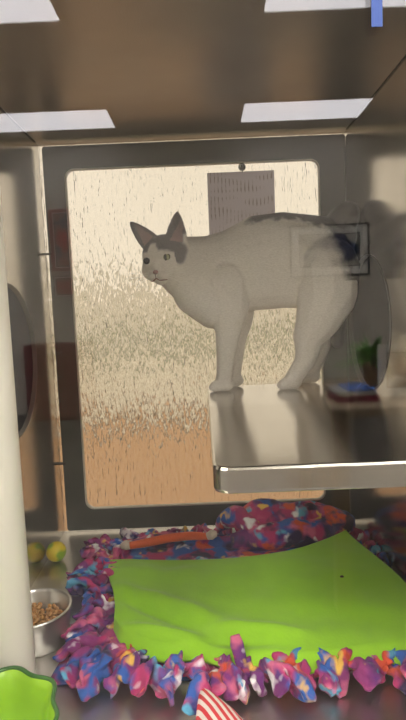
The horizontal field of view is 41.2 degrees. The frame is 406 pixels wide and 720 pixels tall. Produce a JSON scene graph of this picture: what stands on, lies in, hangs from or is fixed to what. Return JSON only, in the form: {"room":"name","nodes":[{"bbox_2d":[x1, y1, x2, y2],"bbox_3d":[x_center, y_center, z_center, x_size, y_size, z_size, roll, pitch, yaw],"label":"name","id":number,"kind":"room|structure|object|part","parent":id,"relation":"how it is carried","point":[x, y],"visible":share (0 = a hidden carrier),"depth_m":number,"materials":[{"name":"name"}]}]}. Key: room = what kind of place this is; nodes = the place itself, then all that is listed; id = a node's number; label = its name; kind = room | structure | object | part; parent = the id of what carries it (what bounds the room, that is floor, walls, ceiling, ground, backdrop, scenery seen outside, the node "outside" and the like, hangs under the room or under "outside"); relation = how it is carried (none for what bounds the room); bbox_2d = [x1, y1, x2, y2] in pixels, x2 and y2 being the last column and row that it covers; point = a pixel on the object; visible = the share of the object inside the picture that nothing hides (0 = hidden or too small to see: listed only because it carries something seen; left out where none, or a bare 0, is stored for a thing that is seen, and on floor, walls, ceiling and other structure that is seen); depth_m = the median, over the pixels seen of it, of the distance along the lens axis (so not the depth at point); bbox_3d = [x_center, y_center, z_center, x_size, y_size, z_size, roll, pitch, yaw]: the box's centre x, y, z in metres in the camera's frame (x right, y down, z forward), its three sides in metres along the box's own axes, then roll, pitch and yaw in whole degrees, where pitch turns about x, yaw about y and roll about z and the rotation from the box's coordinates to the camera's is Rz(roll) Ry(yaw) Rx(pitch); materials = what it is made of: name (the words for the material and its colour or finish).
{"room":"animal shelter","nodes":[
{"label":"animal shelter","id":0,"kind":"room"},
{"bbox_2d":[0,109,63,587],"bbox_3d":[-0.310,0.004,0.763,0.004,0.792,0.700,-2,6,0],"label":"wall","id":1,"kind":"structure","parent":0,"point":[20,184],"depth_m":0.99,"materials":[{"name":"metal"}]},
{"bbox_2d":[0,107,35,142],"bbox_3d":[-0.324,-0.388,0.710,0.002,0.002,0.670,-2,6,0],"label":"trim","id":2,"kind":"structure","parent":1,"relation":"attached to","point":[0,107],"depth_m":0.93,"materials":[{"name":"silver metal"}]},
{"bbox_2d":[7,283,36,437],"bbox_3d":[-0.322,0.003,0.872,0.031,0.254,0.254,-2,6,0],"label":"portal","id":3,"kind":"object","parent":1,"relation":"attached to","point":[24,352],"visible":0.56,"depth_m":0.94,"materials":[{"name":"grey"}]},
{"bbox_2d":[0,0,405,144],"bbox_3d":[-0.023,-0.405,0.724,0.611,0.004,0.700,-2,6,0],"label":"ceiling","id":4,"kind":"structure","parent":0,"point":[72,71],"depth_m":0.74,"materials":[{"name":"metal"}]},
{"bbox_2d":[30,526,405,719],"bbox_3d":[0.009,0.387,0.801,0.611,0.004,0.700,-2,6,0],"label":"floor","id":5,"kind":"structure","parent":0,"point":[385,701],"depth_m":0.63,"materials":[{"name":"metal"}]},
{"bbox_2d":[0,195,36,673],"bbox_3d":[-0.255,0.015,0.624,0.069,0.791,0.069,-2,6,0],"label":"post","id":6,"kind":"object","parent":5,"relation":"on","point":[17,647],"visible":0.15,"depth_m":0.62,"materials":[{"name":"white metal"}]},
{"bbox_2d":[0,665,59,719],"bbox_3d":[-0.216,0.385,0.537,0.145,0.068,0.145,-4,6,-18],"label":"bowl","id":7,"kind":"object","parent":5,"relation":"on","point":[25,694],"visible":1,"depth_m":0.59,"materials":[{"name":"green plastic"}]},
{"bbox_2d":[30,587,71,657],"bbox_3d":[-0.239,0.373,0.767,0.105,0.050,0.105,-2,6,0],"label":"steel bowl","id":8,"kind":"object","parent":5,"relation":"on","point":[47,635],"visible":0.5,"depth_m":0.74,"materials":[{"name":"silver metal"}]},
{"bbox_2d":[32,602,63,624],"bbox_3d":[-0.239,0.378,0.767,0.082,0.029,0.084,-2,6,0],"label":"dry kibble","id":9,"kind":"object","parent":8,"relation":"in","point":[38,615],"visible":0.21,"depth_m":0.78,"materials":[{"name":"brown food"}]},
{"bbox_2d":[46,541,65,561],"bbox_3d":[-0.274,0.357,1.007,0.037,0.037,0.037,-2,6,0],"label":"ball","id":10,"kind":"object","parent":5,"relation":"on","point":[56,550],"visible":1,"depth_m":0.99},
{"bbox_2d":[196,688,242,719],"bbox_3d":[0.027,0.375,0.551,0.071,0.061,0.131,-2,6,0],"label":"toy","id":11,"kind":"object","parent":5,"relation":"on","point":[210,706],"visible":1,"depth_m":0.56,"materials":[{"name":"fabric"}]},
{"bbox_2d":[51,498,405,715],"bbox_3d":[0.036,0.335,0.840,0.542,0.089,0.490,-2,6,0],"label":"blanket","id":12,"kind":"object","parent":5,"relation":"on","point":[92,654],"visible":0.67,"depth_m":0.69,"materials":[{"name":"multicoloured fabric"}]},
{"bbox_2d":[120,530,216,549],"bbox_3d":[-0.061,0.323,0.970,0.174,0.030,0.020,-2,6,0],"label":"rope","id":13,"kind":"object","parent":12,"relation":"on","point":[210,535],"visible":1,"depth_m":0.96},
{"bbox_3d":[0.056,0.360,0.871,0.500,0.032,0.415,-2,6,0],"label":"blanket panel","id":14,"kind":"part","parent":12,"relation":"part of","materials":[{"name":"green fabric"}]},
{"bbox_2d":[108,530,405,673],"bbox_3d":[0.070,0.347,0.801,0.468,0.042,0.331,-2,6,0],"label":"cloth","id":15,"kind":"object","parent":12,"relation":"on","point":[284,601],"visible":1,"depth_m":0.76,"materials":[{"name":"green fabric"}]},
{"bbox_2d":[344,58,405,581],"bbox_3d":[0.296,-0.021,0.762,0.004,0.792,0.700,-2,6,0],"label":"wall","id":16,"kind":"structure","parent":0,"point":[375,141],"depth_m":0.86,"materials":[{"name":"metal"}]},
{"bbox_2d":[38,132,349,531],"bbox_3d":[-0.008,-0.042,1.097,0.603,0.792,0.016,-2,6,0],"label":"window","id":17,"kind":"structure","parent":16,"relation":"in","point":[147,368],"depth_m":1.10,"materials":[{"name":"clear glass"}]},
{"bbox_2d":[238,163,245,171],"bbox_3d":[0.075,-0.376,1.054,0.014,0.018,0.017,1,7,33],"label":"hook","id":18,"kind":"object","parent":17,"relation":"attached to","point":[242,166],"visible":1,"depth_m":1.05,"materials":[{"name":"grey metal"}]},
{"bbox_2d":[207,170,274,234],"bbox_3d":[0.076,-0.291,1.064,0.131,0.156,0.001,-2,6,0],"label":"paper","id":19,"kind":"object","parent":18,"relation":"hanging from","point":[233,197],"visible":0.64,"depth_m":1.06,"materials":[{"name":"white paper"}]},
{"bbox_2d":[208,381,405,493],"bbox_3d":[0.154,0.097,0.786,0.289,0.050,0.535,-2,6,0],"label":"steel shelf","id":20,"kind":"object","parent":16,"relation":"attached to","point":[336,435],"visible":0.98,"depth_m":0.62,"materials":[{"name":"silver metal"}]},
{"bbox_2d":[130,201,359,391],"bbox_3d":[0.079,-0.112,0.991,0.416,0.332,0.167,-2,6,0],"label":"cat","id":21,"kind":"object","parent":20,"relation":"on","point":[310,264],"visible":1,"depth_m":0.94},
{"bbox_2d":[344,146,351,513],"bbox_3d":[0.293,-0.038,1.090,0.002,0.762,0.004,-2,6,0],"label":"trim","id":22,"kind":"structure","parent":16,"relation":"attached to","point":[344,146],"depth_m":1.09,"materials":[{"name":"grey metal"}]},
{"bbox_2d":[349,254,390,389],"bbox_3d":[0.307,-0.066,0.961,0.031,0.242,0.242,-2,6,0],"label":"portal","id":23,"kind":"object","parent":16,"relation":"attached to","point":[370,317],"visible":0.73,"depth_m":0.96,"materials":[{"name":"grey"}]},
{"bbox_2d":[346,55,405,129],"bbox_3d":[0.277,-0.413,0.709,0.002,0.002,0.670,-2,6,0],"label":"trim","id":24,"kind":"structure","parent":16,"relation":"attached to","point":[404,57],"depth_m":0.85,"materials":[{"name":"black"}]},
{"bbox_3d":[-0.015,-0.389,0.389,9.200,2.800,0.050,-2,6,0],"label":"wall","id":25,"kind":"structure","parent":0,"visible":0},
{"bbox_3d":[-0.006,0.026,0.403,0.643,0.832,0.021,-2,6,0],"label":"door","id":26,"kind":"structure","parent":25,"relation":"in","visible":0},
{"bbox_2d":[371,0,382,26],"bbox_3d":[0.120,-0.259,0.373,0.008,0.055,0.001,-2,6,0],"label":"tape","id":27,"kind":"object","parent":26,"relation":"attached to","point":[376,5],"visible":1,"depth_m":0.38,"materials":[{"name":"blue plastic"}]}
]}

